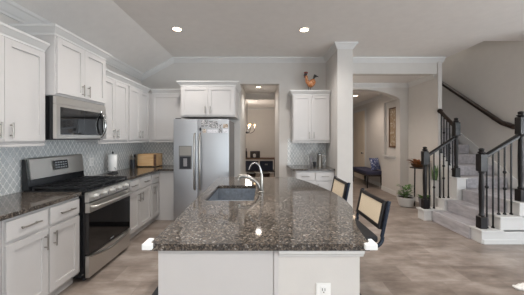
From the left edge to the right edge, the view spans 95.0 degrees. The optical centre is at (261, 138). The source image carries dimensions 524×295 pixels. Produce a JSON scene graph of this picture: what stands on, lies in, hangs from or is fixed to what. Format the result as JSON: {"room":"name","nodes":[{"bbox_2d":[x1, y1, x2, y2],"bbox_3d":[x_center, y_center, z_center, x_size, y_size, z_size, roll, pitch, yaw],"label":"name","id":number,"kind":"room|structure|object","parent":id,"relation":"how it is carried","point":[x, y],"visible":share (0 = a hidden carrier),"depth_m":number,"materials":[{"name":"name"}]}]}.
{"room":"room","nodes":[
{"label":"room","id":0,"kind":"room"},
{"bbox_2d":[0,13,141,195],"bbox_3d":[-2.530,0.055,-0.725,0.140,2.800,11.550,0,0,0],"label":"wall","id":1,"kind":"structure","parent":0,"point":[3,18],"depth_m":3.87,"materials":[{"name":"paint"}]},
{"bbox_2d":[0,22,49,146],"bbox_3d":[-2.274,-0.431,1.985,0.368,1.007,0.770,0,0,0],"label":"upper cabinet","id":2,"kind":"object","parent":1,"relation":"attached to","point":[22,55],"visible":1,"depth_m":2.13,"materials":[{"name":"white paint"}]},
{"bbox_2d":[8,24,111,105],"bbox_3d":[-2.227,-0.770,2.758,0.463,0.680,0.880,0,0,0],"label":"upper cabinet","id":3,"kind":"object","parent":1,"relation":"attached to","point":[75,68],"visible":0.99,"depth_m":2.56,"materials":[{"name":"white paint"}]},
{"bbox_2d":[45,96,106,139],"bbox_3d":[-2.209,-0.206,2.761,0.482,0.438,0.760,0,0,0],"label":"microwave","id":4,"kind":"object","parent":3,"relation":"attached to","point":[65,118],"visible":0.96,"depth_m":2.59,"materials":[{"name":"silver metal"}]},
{"bbox_2d":[0,140,141,195],"bbox_3d":[-2.456,0.247,2.750,0.008,0.584,4.300,0,0,0],"label":"tiled wall","id":5,"kind":"structure","parent":1,"relation":"attached to","point":[11,158],"depth_m":2.96,"materials":[{"name":"tile"}]},
{"bbox_2d":[90,157,93,165],"bbox_3d":[-2.446,0.335,3.450,0.010,0.120,0.076,0,0,0],"label":"wall outlet","id":6,"kind":"object","parent":5,"relation":"attached to","point":[91,159],"visible":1,"depth_m":3.46,"materials":[{"name":"white plastic"}]},
{"bbox_2d":[0,0,142,80],"bbox_3d":[-2.424,-1.246,-0.800,0.072,0.138,11.400,0,0,0],"label":"trim","id":7,"kind":"structure","parent":1,"relation":"attached to","point":[8,8],"depth_m":2.50,"materials":[{"name":"white paint"}]},
{"bbox_2d":[75,69,130,143],"bbox_3d":[-2.274,-0.431,3.495,0.368,1.007,0.700,0,0,0],"label":"upper cabinet","id":8,"kind":"object","parent":1,"relation":"attached to","point":[116,104],"visible":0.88,"depth_m":3.50,"materials":[{"name":"white paint"}]},
{"bbox_2d":[128,80,150,142],"bbox_3d":[-2.274,-0.431,4.210,0.368,1.007,0.720,0,0,0],"label":"upper cabinet","id":9,"kind":"object","parent":1,"relation":"attached to","point":[138,95],"visible":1,"depth_m":4.14,"materials":[{"name":"white paint"}]},
{"bbox_2d":[11,0,172,72],"bbox_3d":[-2.192,-1.470,-0.800,0.815,0.550,11.400,0,0,0],"label":"ceiling","id":10,"kind":"structure","parent":0,"point":[102,23],"depth_m":3.18,"materials":[{"name":"paint"}]},
{"bbox_2d":[240,86,245,173],"bbox_3d":[-0.532,0.030,5.925,0.135,2.850,1.750,0,0,0],"label":"wall","id":11,"kind":"structure","parent":0,"point":[242,92],"depth_m":5.72,"materials":[{"name":"paint"}]},
{"bbox_2d":[243,86,276,92],"bbox_3d":[-0.050,-1.335,5.925,1.100,0.100,1.750,0,0,0],"label":"ceiling","id":12,"kind":"structure","parent":0,"point":[248,89],"depth_m":6.29,"materials":[{"name":"paint"}]},
{"bbox_2d":[246,110,274,168],"bbox_3d":[-0.625,0.030,10.060,3.950,2.850,0.120,0,0,0],"label":"wall","id":13,"kind":"structure","parent":0,"point":[262,139],"depth_m":10.00,"materials":[{"name":"paint"}]},
{"bbox_2d":[246,107,274,109],"bbox_3d":[-0.625,-1.236,9.964,3.930,0.098,0.072,0,0,0],"label":"trim","id":14,"kind":"structure","parent":13,"relation":"attached to","point":[247,108],"depth_m":9.95,"materials":[{"name":"white paint"}]},
{"bbox_2d":[246,100,274,106],"bbox_3d":[-0.625,-1.335,8.460,3.950,0.100,3.080,0,0,0],"label":"ceiling","id":15,"kind":"structure","parent":0,"point":[249,103],"depth_m":8.81,"materials":[{"name":"paint"}]},
{"bbox_2d":[246,93,274,99],"bbox_3d":[-0.625,0.030,6.860,3.950,2.850,0.120,0,0,0],"label":"wall","id":16,"kind":"structure","parent":0,"point":[249,96],"depth_m":6.80,"materials":[{"name":"paint"}]},
{"bbox_2d":[275,86,278,176],"bbox_3d":[0.431,0.030,5.925,0.138,2.850,1.750,0,0,0],"label":"wall","id":17,"kind":"structure","parent":0,"point":[277,87],"depth_m":5.61,"materials":[{"name":"paint"}]},
{"bbox_2d":[142,63,436,176],"bbox_3d":[0.557,-0.170,4.975,6.035,3.250,0.150,0,0,0],"label":"wall","id":18,"kind":"structure","parent":0,"point":[288,76],"depth_m":4.90,"materials":[{"name":"paint"}]},
{"bbox_2d":[142,142,173,164],"bbox_3d":[-1.901,0.272,4.896,1.102,0.534,0.008,0,0,0],"label":"tiled wall","id":19,"kind":"structure","parent":18,"relation":"attached to","point":[167,148],"depth_m":4.89,"materials":[{"name":"tile"}]},
{"bbox_2d":[149,89,186,141],"bbox_3d":[-1.806,-0.431,4.704,0.684,1.007,0.388,0,0,0],"label":"upper cabinet","id":20,"kind":"object","parent":18,"relation":"attached to","point":[164,104],"visible":0.72,"depth_m":4.56,"materials":[{"name":"white paint"}]},
{"bbox_2d":[176,81,241,119],"bbox_3d":[-0.955,-0.698,4.544,1.090,0.625,0.708,0,0,0],"label":"upper cabinet","id":21,"kind":"object","parent":18,"relation":"attached to","point":[199,99],"visible":1,"depth_m":4.24,"materials":[{"name":"white paint"}]},
{"bbox_2d":[142,42,445,79],"bbox_3d":[0.620,-1.411,4.489,6.160,0.468,0.822,0,0,0],"label":"trim","id":22,"kind":"structure","parent":18,"relation":"attached to","point":[336,45],"depth_m":4.86,"materials":[{"name":"white paint"}]},
{"bbox_2d":[287,139,325,164],"bbox_3d":[0.912,0.272,4.896,0.785,0.534,0.008,0,0,0],"label":"tiled wall","id":23,"kind":"structure","parent":18,"relation":"attached to","point":[297,153],"depth_m":4.89,"materials":[{"name":"tile"}]},
{"bbox_2d":[288,90,330,142],"bbox_3d":[0.907,-0.414,4.704,0.765,0.992,0.388,0,0,0],"label":"upper cabinet","id":24,"kind":"object","parent":18,"relation":"attached to","point":[310,109],"visible":1,"depth_m":4.56,"materials":[{"name":"white paint"}]},
{"bbox_2d":[304,71,317,89],"bbox_3d":[0.949,-1.109,4.680,0.291,0.396,0.135,0,0,0],"label":"rooster figurine","id":25,"kind":"object","parent":24,"relation":"on","point":[311,83],"visible":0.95,"depth_m":4.65,"materials":[{"name":"ceramic"}]},
{"bbox_2d":[353,75,434,87],"bbox_3d":[2.520,-1.296,5.415,2.120,0.098,0.910,0,0,0],"label":"trim","id":26,"kind":"structure","parent":18,"relation":"attached to","point":[425,78],"depth_m":5.82,"materials":[{"name":"white paint"}]},
{"bbox_2d":[58,173,523,294],"bbox_3d":[2.250,1.515,1.850,9.900,0.120,17.100,0,0,0],"label":"floor","id":27,"kind":"structure","parent":0,"point":[416,256],"depth_m":2.79,"materials":[{"name":"wood"}]},
{"bbox_2d":[0,221,0,294],"bbox_3d":[-2.117,1.016,1.323,0.656,0.878,0.744,0,0,0],"label":"base cabinet","id":28,"kind":"object","parent":27,"relation":"on","point":[0,221],"visible":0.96,"depth_m":1.68,"materials":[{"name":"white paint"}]},
{"bbox_2d":[0,192,81,220],"bbox_3d":[-2.133,0.557,1.679,0.636,0.035,1.477,0,0,0],"label":"countertop","id":29,"kind":"structure","parent":28,"relation":"on","point":[19,203],"depth_m":2.09,"materials":[{"name":"stone"}]},
{"bbox_2d":[1,197,79,294],"bbox_3d":[-2.117,1.016,2.058,0.656,0.878,0.714,0,0,0],"label":"base cabinet","id":30,"kind":"object","parent":27,"relation":"on","point":[40,248],"visible":1,"depth_m":1.99,"materials":[{"name":"white paint"}]},
{"bbox_2d":[22,154,132,280],"bbox_3d":[-2.044,0.830,2.803,0.762,1.250,0.760,0,0,0],"label":"gas range","id":31,"kind":"object","parent":27,"relation":"on","point":[104,202],"visible":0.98,"depth_m":2.63,"materials":[{"name":"silver metal"}]},
{"bbox_2d":[23,179,127,192],"bbox_3d":[-2.092,0.540,2.803,0.635,0.020,0.760,0,0,0],"label":"cooktop","id":32,"kind":"object","parent":31,"relation":"in","point":[101,187],"depth_m":2.49,"materials":[{"name":"black metal"}]},
{"bbox_2d":[129,174,150,238],"bbox_3d":[-2.117,1.016,3.585,0.656,0.878,0.769,0,0,0],"label":"base cabinet","id":33,"kind":"object","parent":27,"relation":"on","point":[140,198],"visible":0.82,"depth_m":3.60,"materials":[{"name":"white paint"}]},
{"bbox_2d":[94,165,173,179],"bbox_3d":[-1.960,0.557,4.039,0.981,0.035,1.704,0,0,0],"label":"countertop","id":34,"kind":"structure","parent":33,"relation":"on","point":[131,173],"depth_m":3.94,"materials":[{"name":"stone"}]},
{"bbox_2d":[107,151,117,173],"bbox_3d":[-2.300,0.369,3.700,0.150,0.341,0.150,0,0,0],"label":"paper towel holder","id":35,"kind":"object","parent":34,"relation":"on","point":[112,158],"visible":0.98,"depth_m":3.65,"materials":[{"name":"paper"}]},
{"bbox_2d":[130,154,135,167],"bbox_3d":[-2.375,0.413,4.420,0.089,0.253,0.089,0,0,-29],"label":"utensil crock","id":36,"kind":"object","parent":34,"relation":"on","point":[133,161],"visible":0.99,"depth_m":4.38,"materials":[{"name":"plastic"}]},
{"bbox_2d":[137,153,161,166],"bbox_3d":[-2.183,0.417,4.682,0.365,0.245,0.276,0,0,0],"label":"bread box","id":37,"kind":"object","parent":34,"relation":"on","point":[144,159],"visible":0.99,"depth_m":4.54,"materials":[{"name":"brown wood"}]},
{"bbox_2d":[147,172,158,225],"bbox_3d":[-2.117,1.016,4.125,0.656,0.878,0.304,0,0,0],"label":"base cabinet","id":38,"kind":"object","parent":27,"relation":"on","point":[154,184],"visible":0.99,"depth_m":4.10,"materials":[{"name":"white paint"}]},
{"bbox_2d":[152,286,157,294],"bbox_3d":[-0.810,1.449,2.350,0.420,0.012,1.000,0,0,0],"label":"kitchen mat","id":39,"kind":"object","parent":27,"relation":"on","point":[155,292],"visible":0.05,"depth_m":2.25,"materials":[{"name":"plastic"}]},
{"bbox_2d":[155,171,173,219],"bbox_3d":[-1.958,1.016,4.582,0.975,0.878,0.606,0,0,0],"label":"base cabinet","id":40,"kind":"object","parent":27,"relation":"on","point":[166,178],"visible":0.29,"depth_m":4.28,"materials":[{"name":"white paint"}]},
{"bbox_2d":[174,118,233,219],"bbox_3d":[-0.995,0.560,4.291,0.910,1.790,0.878,0,0,0],"label":"refrigerator","id":41,"kind":"object","parent":27,"relation":"on","point":[200,158],"visible":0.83,"depth_m":3.93,"materials":[{"name":"metal"}]},
{"bbox_2d":[201,120,207,126],"bbox_3d":[-0.940,-0.249,3.928,0.111,0.108,0.003,0,0,0],"label":"print","id":42,"kind":"object","parent":41,"relation":"attached to","point":[204,123],"visible":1,"depth_m":3.93},
{"bbox_2d":[207,129,217,132],"bbox_3d":[-0.811,-0.120,3.928,0.167,0.054,0.003,0,0,0],"label":"print","id":43,"kind":"object","parent":41,"relation":"attached to","point":[208,130],"visible":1,"depth_m":3.93},
{"bbox_2d":[209,121,217,127],"bbox_3d":[-0.794,-0.229,3.928,0.147,0.115,0.003,0,0,0],"label":"print","id":44,"kind":"object","parent":41,"relation":"attached to","point":[212,124],"visible":1,"depth_m":3.93},
{"bbox_2d":[247,172,255,176],"bbox_3d":[-0.380,1.320,8.500,0.320,0.270,0.320,0,0,0],"label":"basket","id":45,"kind":"object","parent":27,"relation":"on","point":[252,174],"visible":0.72,"depth_m":8.40,"materials":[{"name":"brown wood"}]},
{"bbox_2d":[246,157,274,176],"bbox_3d":[-0.100,1.067,8.500,1.200,0.775,0.440,0,0,0],"label":"console table","id":46,"kind":"object","parent":27,"relation":"on","point":[247,158],"visible":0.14,"depth_m":8.31,"materials":[{"name":"brown wood"}]},
{"bbox_2d":[246,161,258,170],"bbox_3d":[-0.360,0.957,8.472,0.480,0.324,0.296,0,0,0],"label":"storage bin","id":47,"kind":"object","parent":46,"relation":"on","point":[254,167],"visible":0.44,"depth_m":8.33,"materials":[{"name":"black fabric"}]},
{"bbox_2d":[250,151,259,157],"bbox_3d":[-0.240,0.562,8.415,0.340,0.235,0.330,0,0,0],"label":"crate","id":48,"kind":"object","parent":46,"relation":"on","point":[253,154],"visible":1,"depth_m":8.34,"materials":[{"name":"brown wood"}]},
{"bbox_2d":[246,169,274,171],"bbox_3d":[-0.100,1.137,8.500,1.120,0.035,0.380,0,0,0],"label":"shelf","id":49,"kind":"object","parent":46,"relation":"attached to","point":[273,169],"depth_m":8.31,"materials":[{"name":"brown wood"}]},
{"bbox_2d":[260,161,272,170],"bbox_3d":[0.150,0.957,8.472,0.460,0.324,0.296,0,0,0],"label":"storage bin","id":50,"kind":"object","parent":46,"relation":"on","point":[265,165],"visible":0.88,"depth_m":8.33,"materials":[{"name":"black fabric"}]},
{"bbox_2d":[158,251,364,294],"bbox_3d":[-0.036,1.016,2.273,1.131,0.878,2.074,0,0,0],"label":"kitchen island","id":51,"kind":"object","parent":27,"relation":"on","point":[179,272],"visible":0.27,"depth_m":1.26,"materials":[{"name":"white paint"}]},
{"bbox_2d":[142,177,377,250],"bbox_3d":[0.064,0.553,2.283,1.337,0.043,2.155,0,0,0],"label":"island countertop","id":52,"kind":"structure","parent":51,"relation":"on","point":[291,214],"depth_m":1.52,"materials":[{"name":"stone"}]},
{"bbox_2d":[208,189,254,200],"bbox_3d":[-0.285,0.686,2.420,0.460,0.218,0.710,0,0,0],"label":"sink","id":53,"kind":"object","parent":52,"relation":"in","point":[220,194],"visible":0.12,"depth_m":2.76,"materials":[{"name":"metal"}]},
{"bbox_2d":[236,162,263,192],"bbox_3d":[-0.119,0.387,2.420,0.283,0.305,0.056,0,0,0],"label":"kitchen faucet","id":54,"kind":"object","parent":52,"relation":"on","point":[260,184],"visible":1,"depth_m":2.40,"materials":[{"name":"silver metal"}]},
{"bbox_2d":[316,283,330,294],"bbox_3d":[0.323,0.820,1.260,0.076,0.120,0.010,0,0,0],"label":"wall outlet","id":55,"kind":"object","parent":51,"relation":"attached to","point":[321,288],"visible":1,"depth_m":1.26,"materials":[{"name":"white plastic"}]},
{"bbox_2d":[320,286,326,293],"bbox_3d":[0.323,0.792,1.258,0.036,0.040,0.002,0,0,0],"label":"receptacle","id":56,"kind":"object","parent":55,"relation":"attached to","point":[323,289],"depth_m":1.26,"materials":[{"name":"white plastic"}]},
{"bbox_2d":[263,172,269,176],"bbox_3d":[0.120,1.320,8.500,0.320,0.270,0.320,0,0,0],"label":"basket","id":57,"kind":"object","parent":27,"relation":"on","point":[265,174],"visible":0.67,"depth_m":8.39,"materials":[{"name":"brown wood"}]},
{"bbox_2d":[291,170,334,190],"bbox_3d":[0.950,1.016,4.567,0.699,0.878,0.646,0,0,0],"label":"base cabinet","id":58,"kind":"object","parent":27,"relation":"on","point":[324,179],"visible":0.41,"depth_m":4.28,"materials":[{"name":"white paint"}]},
{"bbox_2d":[287,165,334,170],"bbox_3d":[0.900,0.557,4.578,0.800,0.035,0.626,0,0,0],"label":"countertop","id":59,"kind":"structure","parent":58,"relation":"on","point":[292,167],"depth_m":4.32,"materials":[{"name":"stone"}]},
{"bbox_2d":[317,151,325,166],"bbox_3d":[1.134,0.386,4.580,0.179,0.308,0.110,0,0,0],"label":"press","id":60,"kind":"object","parent":59,"relation":"on","point":[319,155],"visible":0.99,"depth_m":4.54,"materials":[{"name":"silver metal"}]},
{"bbox_2d":[331,176,350,200],"bbox_3d":[0.675,0.960,2.790,0.536,0.986,0.497,0,0,0],"label":"bar stool","id":61,"kind":"object","parent":27,"relation":"on","point":[340,187],"visible":0.2,"depth_m":2.71,"materials":[{"name":"black wood"}]},
{"bbox_2d":[353,167,381,187],"bbox_3d":[3.290,1.205,7.580,0.480,0.500,1.180,0,0,0],"label":"upholstered bench","id":62,"kind":"object","parent":27,"relation":"on","point":[366,171],"visible":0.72,"depth_m":7.16,"materials":[{"name":"blue fabric"}]},
{"bbox_2d":[369,158,380,169],"bbox_3d":[3.360,0.755,7.140,0.328,0.357,0.161,0,0,-20],"label":"throw pillow","id":63,"kind":"object","parent":62,"relation":"on","point":[374,162],"visible":1,"depth_m":7.09,"materials":[{"name":"blue fabric"}]},
{"bbox_2d":[355,188,390,294],"bbox_3d":[0.700,0.960,2.035,0.536,0.986,0.497,0,0,0],"label":"bar stool","id":64,"kind":"object","parent":27,"relation":"on","point":[374,209],"visible":0.5,"depth_m":1.93,"materials":[{"name":"black wood"}]},
{"bbox_2d":[396,184,414,206],"bbox_3d":[3.095,1.217,5.181,0.361,0.477,0.353,0,0,0],"label":"potted plant","id":65,"kind":"object","parent":27,"relation":"on","point":[404,200],"visible":1,"depth_m":5.14,"materials":[{"name":"green plant"}]},
{"bbox_2d":[410,166,422,205],"bbox_3d":[3.390,1.040,5.220,0.310,0.830,0.310,0,0,0],"label":"plant stand","id":66,"kind":"object","parent":27,"relation":"on","point":[414,168],"visible":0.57,"depth_m":5.16,"materials":[{"name":"black metal"}]},
{"bbox_2d":[407,159,431,167],"bbox_3d":[3.422,0.531,5.190,0.477,0.186,0.438,0,0,-33],"label":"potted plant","id":67,"kind":"object","parent":66,"relation":"on","point":[415,163],"visible":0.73,"depth_m":5.18,"materials":[{"name":"orange plant"}]},
{"bbox_2d":[411,163,422,167],"bbox_3d":[3.390,0.590,5.220,0.280,0.070,0.280,0,0,0],"label":"bowl","id":68,"kind":"object","parent":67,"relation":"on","point":[418,165],"depth_m":5.15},
{"bbox_2d":[417,194,430,206],"bbox_3d":[3.370,1.305,4.965,0.347,0.299,0.305,0,0,-37],"label":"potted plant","id":69,"kind":"object","parent":27,"relation":"on","point":[420,197],"visible":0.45,"depth_m":4.98,"materials":[{"name":"green plant"}]},
{"bbox_2d":[430,166,438,206],"bbox_3d":[3.401,0.988,4.720,0.151,0.934,0.148,0,0,0],"label":"snake plant","id":70,"kind":"object","parent":27,"relation":"on","point":[436,170],"visible":0.61,"depth_m":4.67,"materials":[{"name":"green plant"}]},
{"bbox_2d":[416,128,523,243],"bbox_3d":[3.635,0.318,5.008,1.569,2.274,3.435,0,0,0],"label":"staircase","id":71,"kind":"structure","parent":27,"relation":"on","point":[457,213],"depth_m":3.96,"materials":[{"name":"white paint"}]},
{"bbox_2d":[421,118,459,208],"bbox_3d":[3.228,0.445,4.340,0.655,1.640,0.090,0,0,0],"label":"balustrade","id":72,"kind":"object","parent":71,"relation":"on","point":[425,155],"visible":1,"depth_m":4.32,"materials":[{"name":"wood"}]},
{"bbox_2d":[437,109,452,169],"bbox_3d":[3.578,-0.011,4.646,0.089,1.190,0.506,0,0,7],"label":"balustrade","id":73,"kind":"object","parent":71,"relation":"on","point":[445,117],"visible":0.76,"depth_m":4.64,"materials":[{"name":"metal"}]},
{"bbox_2d":[476,111,523,228],"bbox_3d":[3.377,0.440,3.390,0.645,1.650,0.090,0,0,0],"label":"balustrade","id":74,"kind":"object","parent":71,"relation":"on","point":[481,157],"visible":1,"depth_m":3.38,"materials":[{"name":"wood"}]},
{"bbox_2d":[512,283,523,290],"bbox_3d":[3.015,1.438,2.175,1.167,0.033,0.647,0,0,0],"label":"sheepskin rug","id":75,"kind":"object","parent":27,"relation":"on","point":[518,286],"visible":1,"depth_m":2.31,"materials":[{"name":"white fur"}]},
{"bbox_2d":[112,0,523,57],"bbox_3d":[2.607,-1.695,-0.800,8.785,0.100,11.400,0,0,0],"label":"ceiling","id":76,"kind":"structure","parent":0,"point":[211,28],"depth_m":3.46,"materials":[{"name":"paint"}]},
{"bbox_2d":[171,26,182,31],"bbox_3d":[-1.275,-1.639,3.600,0.168,0.011,0.168,0,0,0],"label":"recessed light","id":77,"kind":"object","parent":76,"relation":"in","point":[174,28],"visible":1,"depth_m":3.60,"materials":[{"name":"white paint"}]},
{"bbox_2d":[299,27,309,31],"bbox_3d":[0.637,-1.639,3.620,0.168,0.011,0.168,0,0,0],"label":"recessed light","id":78,"kind":"object","parent":76,"relation":"in","point":[303,29],"visible":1,"depth_m":3.61,"materials":[{"name":"white paint"}]},
{"bbox_2d":[326,49,352,207],"bbox_3d":[1.438,-0.095,4.525,0.265,3.100,0.750,0,0,0],"label":"wall pillar","id":79,"kind":"structure","parent":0,"point":[339,67],"depth_m":4.15,"materials":[{"name":"paint"}]},
{"bbox_2d":[353,91,379,104],"bbox_3d":[2.575,-1.335,8.025,2.250,0.100,3.950,0,0,0],"label":"ceiling","id":80,"kind":"structure","parent":0,"point":[362,95],"depth_m":7.17,"materials":[{"name":"paint"}]},
{"bbox_2d":[353,99,381,182],"bbox_3d":[2.575,0.085,8.410,2.250,2.740,3.180,0,0,0],"label":"wall","id":81,"kind":"structure","parent":0,"point":[373,109],"depth_m":7.66,"materials":[{"name":"paint"}]},
{"bbox_2d":[354,111,364,179],"bbox_3d":[3.496,0.235,8.735,0.118,2.400,0.930,0,0,0],"label":"door","id":82,"kind":"structure","parent":81,"relation":"in","point":[359,117],"depth_m":8.65,"materials":[{"name":"paint"}]},
{"bbox_2d":[353,108,365,166],"bbox_3d":[3.547,0.205,8.735,0.024,2.500,1.090,0,0,0],"label":"trim","id":83,"kind":"structure","parent":81,"relation":"attached to","point":[363,109],"depth_m":8.61,"materials":[{"name":"white paint"}]},
{"bbox_2d":[353,95,381,107],"bbox_3d":[2.510,-1.236,8.370,2.100,0.098,3.060,0,0,0],"label":"trim","id":84,"kind":"structure","parent":81,"relation":"attached to","point":[379,96],"depth_m":7.95,"materials":[{"name":"white paint"}]},
{"bbox_2d":[366,178,379,186],"bbox_3d":[3.552,1.395,7.525,0.014,0.120,1.390,0,0,0],"label":"baseboard","id":85,"kind":"structure","parent":81,"relation":"attached to","point":[369,180],"depth_m":7.63,"materials":[{"name":"white paint"}]},
{"bbox_2d":[353,88,407,194],"bbox_3d":[2.513,0.055,5.960,2.125,2.800,0.180,0,0,0],"label":"wall","id":86,"kind":"structure","parent":0,"point":[400,95],"depth_m":5.87,"materials":[{"name":"paint"}]},
{"bbox_2d":[353,76,423,82],"bbox_3d":[2.513,-1.395,5.460,2.125,0.100,0.820,0,0,0],"label":"ceiling","id":87,"kind":"structure","parent":0,"point":[356,79],"depth_m":5.47,"materials":[{"name":"paint"}]},
{"bbox_2d":[382,95,395,190],"bbox_3d":[3.487,0.085,6.435,0.175,2.740,0.770,0,0,0],"label":"wall","id":88,"kind":"structure","parent":0,"point":[388,165],"depth_m":6.56,"materials":[{"name":"paint"}]},
{"bbox_2d":[381,186,395,195],"bbox_3d":[3.392,1.395,6.440,0.014,0.120,0.760,0,0,0],"label":"baseboard","id":89,"kind":"structure","parent":88,"relation":"attached to","point":[383,188],"depth_m":6.42,"materials":[{"name":"white paint"}]},
{"bbox_2d":[382,155,395,159],"bbox_3d":[3.412,0.500,6.390,0.094,0.090,0.660,0,0,0],"label":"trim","id":90,"kind":"structure","parent":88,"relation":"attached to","point":[384,156],"depth_m":6.38,"materials":[{"name":"white paint"}]},
{"bbox_2d":[389,107,395,147],"bbox_3d":[3.446,-0.290,6.320,0.025,1.050,0.370,0,0,0],"label":"framed picture","id":91,"kind":"object","parent":88,"relation":"attached to","point":[392,111],"visible":0.74,"depth_m":6.34},
{"bbox_2d":[408,61,441,200],"bbox_3d":[3.670,-1.295,5.940,0.180,5.500,2.120,0,0,0],"label":"wall","id":92,"kind":"structure","parent":0,"point":[425,98],"depth_m":5.32,"materials":[{"name":"paint"}]},
{"bbox_2d":[442,41,523,189],"bbox_3d":[5.710,-1.295,5.205,2.580,5.500,3.790,0,0,0],"label":"wall","id":93,"kind":"structure","parent":0,"point":[490,74],"depth_m":4.68,"materials":[{"name":"paint"}]},
{"bbox_2d":[442,81,514,128],"bbox_3d":[4.364,-1.130,5.465,0.111,1.941,2.650,0,0,0],"label":"wall handrail","id":94,"kind":"object","parent":93,"relation":"attached to","point":[472,103],"visible":0.76,"depth_m":4.75,"materials":[{"name":"wood"}]},
{"bbox_2d":[442,117,523,187],"bbox_3d":[4.410,-0.194,5.200,0.019,2.122,3.400,0,0,0],"label":"trim","id":95,"kind":"structure","parent":93,"relation":"attached to","point":[464,140],"depth_m":4.88,"materials":[{"name":"white paint"}]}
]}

